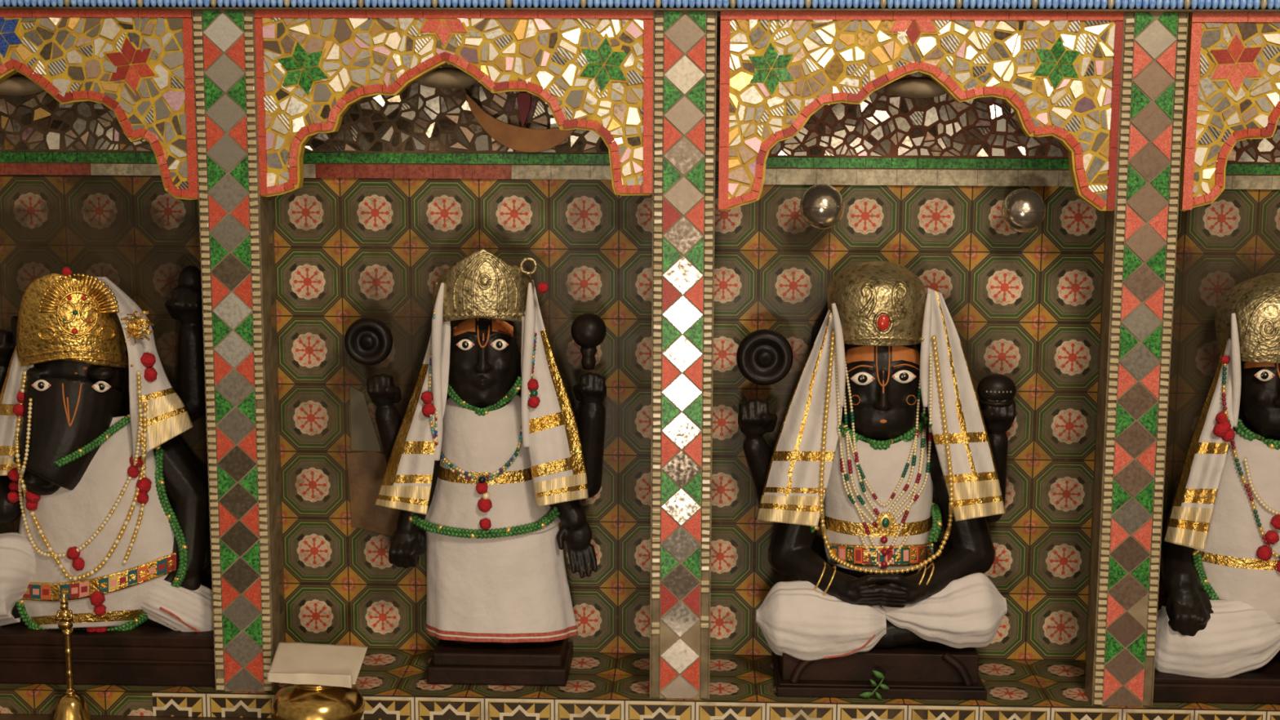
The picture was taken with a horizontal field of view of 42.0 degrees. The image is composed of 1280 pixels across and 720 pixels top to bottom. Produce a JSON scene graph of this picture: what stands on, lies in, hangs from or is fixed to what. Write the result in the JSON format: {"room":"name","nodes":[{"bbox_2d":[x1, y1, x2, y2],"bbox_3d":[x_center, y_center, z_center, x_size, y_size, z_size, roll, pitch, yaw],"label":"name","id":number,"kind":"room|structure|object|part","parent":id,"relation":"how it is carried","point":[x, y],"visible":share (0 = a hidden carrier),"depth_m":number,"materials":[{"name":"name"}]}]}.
{"room":"house of worship","nodes":[
{"label":"house of worship","id":0,"kind":"room"},
{"bbox_2d":[228,0,285,642],"bbox_3d":[-0.618,-0.037,2.694,0.024,1.200,0.164,1,9,2],"label":"wall partition","id":1,"kind":"structure","parent":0,"point":[270,199],"depth_m":2.78,"materials":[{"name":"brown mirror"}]},
{"bbox_2d":[0,713,271,719],"bbox_3d":[0.053,0.640,2.374,3.200,0.060,0.540,1,9,2],"label":"trim","id":2,"kind":"structure","parent":1,"relation":"attached to","point":[2,716],"depth_m":2.64,"materials":[{"name":"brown tile"}]},
{"bbox_2d":[52,591,92,719],"bbox_3d":[-0.887,0.465,2.589,0.062,0.216,0.062,1,9,2],"label":"bell","id":3,"kind":"object","parent":2,"relation":"on","point":[71,705],"visible":1,"depth_m":2.58,"materials":[{"name":"gold metal"}]},
{"bbox_3d":[-0.887,0.470,2.590,0.017,0.112,0.017,1,9,2],"label":"handle","id":4,"kind":"part","parent":3,"relation":"part of","materials":[{"name":"gold metal"}]},
{"bbox_2d":[52,693,92,719],"bbox_3d":[-0.887,0.545,2.601,0.062,0.052,0.062,1,9,2],"label":"bell","id":5,"kind":"object","parent":3,"relation":"attached to","point":[70,706],"depth_m":2.58,"materials":[{"name":"gold metal"}]},
{"bbox_2d":[270,683,364,719],"bbox_3d":[-0.494,0.533,2.554,0.143,0.094,0.143,1,9,2],"label":"brass pot","id":6,"kind":"object","parent":2,"relation":"on","point":[291,701],"visible":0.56,"depth_m":2.51,"materials":[{"name":"gold metal"}]},
{"bbox_2d":[266,641,367,688],"bbox_3d":[-0.494,0.466,2.554,0.138,0.041,0.096,1,9,2],"label":"folded paper","id":7,"kind":"object","parent":6,"relation":"on","point":[293,663],"visible":1,"depth_m":2.55,"materials":[{"name":"beige paper"}]},
{"bbox_2d":[0,689,1279,719],"bbox_3d":[0.062,0.553,2.617,3.200,0.038,0.008,1,9,2],"label":"trim","id":8,"kind":"structure","parent":1,"relation":"attached to","point":[11,701],"depth_m":2.62,"materials":[{"name":"tile"}]},
{"bbox_2d":[0,0,1279,13],"bbox_3d":[0.067,-0.535,2.477,3.200,0.034,0.074,1,9,2],"label":"trim","id":9,"kind":"structure","parent":1,"relation":"attached to","point":[1200,3],"depth_m":2.45,"materials":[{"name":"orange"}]},
{"bbox_2d":[0,0,1279,661],"bbox_3d":[0.073,0.004,2.779,3.200,1.400,0.040,1,9,2],"label":"wall","id":10,"kind":"structure","parent":0,"point":[1025,308],"depth_m":2.75,"materials":[{"name":"tile"}]},
{"bbox_2d":[0,2,216,175],"bbox_3d":[-1.009,-0.443,2.723,0.644,0.279,0.015,1,9,2],"label":"mosaic wall panel","id":11,"kind":"object","parent":10,"relation":"attached to","point":[40,135],"visible":0.3,"depth_m":2.73,"materials":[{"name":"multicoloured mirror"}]},
{"bbox_2d":[349,385,381,452],"bbox_3d":[-0.460,0.098,2.791,0.052,0.112,0.003,1,9,2],"label":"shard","id":12,"kind":"object","parent":10,"relation":"attached to","point":[363,437],"visible":1,"depth_m":2.79,"materials":[{"name":"brown"}]},
{"bbox_2d":[346,451,422,536],"bbox_3d":[-0.426,0.229,2.809,0.136,0.155,0.003,1,9,2],"label":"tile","id":13,"kind":"structure","parent":10,"relation":"attached to","point":[366,469],"depth_m":2.81,"materials":[{"name":"brown tile"}]},
{"bbox_2d":[275,2,629,179],"bbox_3d":[-0.305,-0.435,2.700,0.578,0.282,0.013,1,9,2],"label":"mosaic wall panel","id":14,"kind":"object","parent":10,"relation":"attached to","point":[421,131],"visible":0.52,"depth_m":2.71,"materials":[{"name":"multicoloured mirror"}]},
{"bbox_2d":[465,92,574,152],"bbox_3d":[-0.193,-0.382,2.682,0.176,0.095,0.017,1,9,2],"label":"ornament","id":15,"kind":"object","parent":14,"relation":"attached to","point":[521,139],"visible":0.98,"depth_m":2.68,"materials":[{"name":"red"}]},
{"bbox_2d":[798,183,845,229],"bbox_3d":[0.288,-0.245,2.653,0.074,0.072,0.124,1,9,2],"label":"globe","id":16,"kind":"object","parent":10,"relation":"attached to","point":[821,206],"visible":1,"depth_m":2.60},
{"bbox_2d":[741,3,1106,186],"bbox_3d":[0.449,-0.425,2.674,0.583,0.288,0.014,1,9,2],"label":"mosaic wall panel","id":17,"kind":"object","parent":10,"relation":"attached to","point":[887,138],"visible":0.39,"depth_m":2.69,"materials":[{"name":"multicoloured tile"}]},
{"bbox_2d":[1000,188,1046,232],"bbox_3d":[0.603,-0.238,2.643,0.072,0.070,0.123,1,9,2],"label":"globe","id":18,"kind":"object","parent":10,"relation":"attached to","point":[1023,210],"visible":1,"depth_m":2.59},
{"bbox_2d":[1201,4,1279,189],"bbox_3d":[1.172,-0.416,2.649,0.567,0.291,0.015,1,9,2],"label":"mirror backing","id":19,"kind":"object","parent":10,"relation":"attached to","point":[1251,163],"visible":0.13,"depth_m":2.67,"materials":[{"name":"multicoloured mirror"}]},
{"bbox_2d":[0,649,1279,711],"bbox_3d":[0.066,0.537,2.726,3.200,0.040,0.223,1,9,2],"label":"floor","id":20,"kind":"structure","parent":0,"point":[382,673],"depth_m":2.67,"materials":[{"name":"tile"}]},
{"bbox_2d":[0,265,215,686],"bbox_3d":[-0.924,0.177,2.709,0.576,0.669,0.219,1,9,2],"label":"idol","id":21,"kind":"object","parent":20,"relation":"on","point":[113,508],"visible":0.97,"depth_m":2.66,"materials":[{"name":"black stone"}]},
{"bbox_3d":[-0.916,-0.060,2.654,0.177,0.166,0.097,1,9,2],"label":"crown","id":22,"kind":"part","parent":21,"relation":"part of","materials":[{"name":"gold metal"}]},
{"bbox_3d":[-0.861,0.127,2.630,0.126,0.072,0.018,-7,11,-39],"label":"collar trim","id":23,"kind":"part","parent":21,"relation":"part of","materials":[{"name":"green metal"}]},
{"bbox_3d":[-0.873,0.350,2.673,0.260,0.085,0.041,1,9,2],"label":"sash","id":24,"kind":"part","parent":21,"relation":"part of","materials":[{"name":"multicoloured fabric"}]},
{"bbox_3d":[-0.870,0.294,2.692,0.299,0.312,0.058,1,9,2],"label":"edge trim","id":25,"kind":"part","parent":21,"relation":"part of","materials":[{"name":"fabric"}]},
{"bbox_2d":[191,9,280,691],"bbox_3d":[-0.624,-0.002,2.591,0.094,1.060,0.058,1,9,2],"label":"pillar","id":26,"kind":"structure","parent":20,"relation":"on","point":[233,215],"depth_m":2.57,"materials":[{"name":"tile"}]},
{"bbox_2d":[0,8,198,199],"bbox_3d":[-0.951,-0.396,2.566,0.564,0.291,0.092,1,9,2],"label":"arch panel","id":27,"kind":"object","parent":26,"relation":"attached to","point":[138,64],"visible":1,"depth_m":2.51,"materials":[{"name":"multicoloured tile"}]},
{"bbox_3d":[-0.663,0.001,2.569,0.014,1.060,0.011,1,9,2],"label":"bead moulding","id":28,"kind":"part","parent":26,"relation":"part of","materials":[{"name":"beige"}]},
{"bbox_3d":[-0.587,0.002,2.566,0.014,1.060,0.011,1,9,2],"label":"bead moulding","id":29,"kind":"part","parent":26,"relation":"part of","materials":[{"name":"beige"}]},
{"bbox_2d":[344,248,606,686],"bbox_3d":[-0.265,0.165,2.694,0.421,0.702,0.177,1,9,2],"label":"idol","id":30,"kind":"object","parent":20,"relation":"on","point":[491,473],"visible":1,"depth_m":2.65,"materials":[{"name":"white fabric"}]},
{"bbox_3d":[-0.250,0.258,2.660,0.243,0.044,0.051,1,9,2],"label":"hem trim","id":31,"kind":"part","parent":30,"relation":"part of","materials":[{"name":"green metal"}]},
{"bbox_3d":[-0.249,-0.115,2.621,0.164,0.127,0.082,1,9,2],"label":"crown","id":32,"kind":"part","parent":30,"relation":"part of","materials":[{"name":"gold metal"}]},
{"bbox_3d":[-0.247,0.054,2.646,0.142,0.066,0.038,3,9,15],"label":"collar trim","id":33,"kind":"part","parent":30,"relation":"part of","materials":[{"name":"green metal"}]},
{"bbox_2d":[649,10,716,698],"bbox_3d":[0.065,0.005,2.567,0.094,1.060,0.058,1,9,2],"label":"pillar","id":34,"kind":"structure","parent":20,"relation":"on","point":[685,42],"depth_m":2.54,"materials":[{"name":"tile"}]},
{"bbox_2d":[252,9,653,196],"bbox_3d":[-0.279,-0.390,2.542,0.600,0.282,0.092,1,9,2],"label":"arch panel","id":35,"kind":"object","parent":34,"relation":"attached to","point":[593,70],"visible":0.99,"depth_m":2.49,"materials":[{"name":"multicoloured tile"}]},
{"bbox_3d":[0.026,0.008,2.545,0.013,1.060,0.011,1,9,2],"label":"bead moulding","id":36,"kind":"part","parent":34,"relation":"part of","materials":[{"name":"beige"}]},
{"bbox_3d":[0.103,0.008,2.543,0.014,1.060,0.011,1,9,2],"label":"bead moulding","id":37,"kind":"part","parent":34,"relation":"part of","materials":[{"name":"beige"}]},
{"bbox_2d":[858,670,889,699],"bbox_3d":[0.368,0.510,2.616,0.047,0.048,0.010,1,9,2],"label":"basil sprig","id":38,"kind":"object","parent":20,"relation":"on","point":[865,695],"visible":1,"depth_m":2.62,"materials":[{"name":"green plant"}]},
{"bbox_3d":[0.371,0.515,2.618,0.027,0.034,0.004,-1,9,-7],"label":"stem","id":39,"kind":"part","parent":38,"relation":"part of","materials":[{"name":"green plant"}]},
{"bbox_2d":[736,261,1016,700],"bbox_3d":[0.375,0.184,2.663,0.446,0.681,0.202,1,9,2],"label":"idol","id":40,"kind":"object","parent":20,"relation":"on","point":[886,434],"visible":1,"depth_m":2.62,"materials":[{"name":"white fabric"}]},
{"bbox_3d":[0.277,0.244,2.663,0.015,0.070,0.021,6,10,33],"label":"trim","id":41,"kind":"part","parent":40,"relation":"part of","materials":[{"name":"green metal"}]},
{"bbox_3d":[0.374,-0.092,2.639,0.154,0.128,0.148,1,9,2],"label":"crown","id":42,"kind":"part","parent":40,"relation":"part of","materials":[{"name":"gold metal"}]},
{"bbox_3d":[0.393,0.308,2.653,0.172,0.046,0.068,-1,9,-9],"label":"sash","id":43,"kind":"part","parent":40,"relation":"part of","materials":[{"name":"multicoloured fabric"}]},
{"bbox_3d":[0.387,0.113,2.656,0.157,0.046,0.097,1,9,2],"label":"collar trim","id":44,"kind":"part","parent":40,"relation":"part of","materials":[{"name":"green metal"}]},
{"bbox_2d":[875,512,895,532],"bbox_3d":[0.384,0.254,2.610,0.031,0.032,0.012,1,9,2],"label":"pendant","id":45,"kind":"object","parent":40,"relation":"attached to","point":[885,522],"depth_m":2.61,"materials":[{"name":"gold metal"}]},
{"bbox_3d":[0.470,0.259,2.647,0.023,0.052,0.069,2,9,13],"label":"trim","id":46,"kind":"part","parent":40,"relation":"part of","materials":[{"name":"green metal"}]},
{"bbox_2d":[1084,12,1188,706],"bbox_3d":[0.755,0.011,2.543,0.094,1.060,0.058,1,9,2],"label":"pillar","id":47,"kind":"structure","parent":20,"relation":"on","point":[1142,226],"depth_m":2.52,"materials":[{"name":"tile"}]},
{"bbox_2d":[718,10,1125,210],"bbox_3d":[0.417,-0.375,2.520,0.594,0.297,0.091,1,9,2],"label":"arch panel","id":48,"kind":"object","parent":47,"relation":"attached to","point":[1059,73],"visible":1,"depth_m":2.47,"materials":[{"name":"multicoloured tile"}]},
{"bbox_3d":[0.716,0.014,2.521,0.013,1.060,0.011,1,9,2],"label":"bead moulding","id":49,"kind":"part","parent":47,"relation":"part of","materials":[{"name":"beige"}]},
{"bbox_3d":[0.792,0.015,2.519,0.014,1.060,0.011,1,9,2],"label":"bead moulding","id":50,"kind":"part","parent":47,"relation":"part of","materials":[{"name":"beige"}]},
{"bbox_2d":[1178,12,1279,211],"bbox_3d":[1.102,-0.369,2.496,0.586,0.292,0.091,1,9,2],"label":"arch panel","id":51,"kind":"object","parent":47,"relation":"attached to","point":[1232,89],"visible":0.99,"depth_m":2.46,"materials":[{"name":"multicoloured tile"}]},
{"bbox_2d":[1152,272,1279,704],"bbox_3d":[1.044,0.196,2.646,0.547,0.666,0.195,1,9,2],"label":"idol","id":52,"kind":"object","parent":20,"relation":"on","point":[1218,637],"visible":0.96,"depth_m":2.60,"materials":[{"name":"white fabric"}]},
{"bbox_3d":[0.992,0.365,2.642,0.238,0.126,0.020,0,9,-1],"label":"hem trim","id":53,"kind":"part","parent":52,"relation":"part of","materials":[{"name":"green metal"}]},
{"bbox_3d":[0.986,-0.069,2.621,0.157,0.135,0.148,1,9,2],"label":"crown","id":54,"kind":"part","parent":52,"relation":"part of","materials":[{"name":"gold metal"}]},
{"bbox_3d":[1.026,0.115,2.627,0.174,0.043,0.071,-2,9,-12],"label":"collar trim","id":55,"kind":"part","parent":52,"relation":"part of","materials":[{"name":"green metal"}]},
{"bbox_2d":[1084,0,1156,662],"bbox_3d":[0.762,-0.024,2.647,0.024,1.200,0.164,1,9,2],"label":"wall partition","id":56,"kind":"structure","parent":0,"point":[1121,7],"depth_m":2.74,"materials":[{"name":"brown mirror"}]}
]}

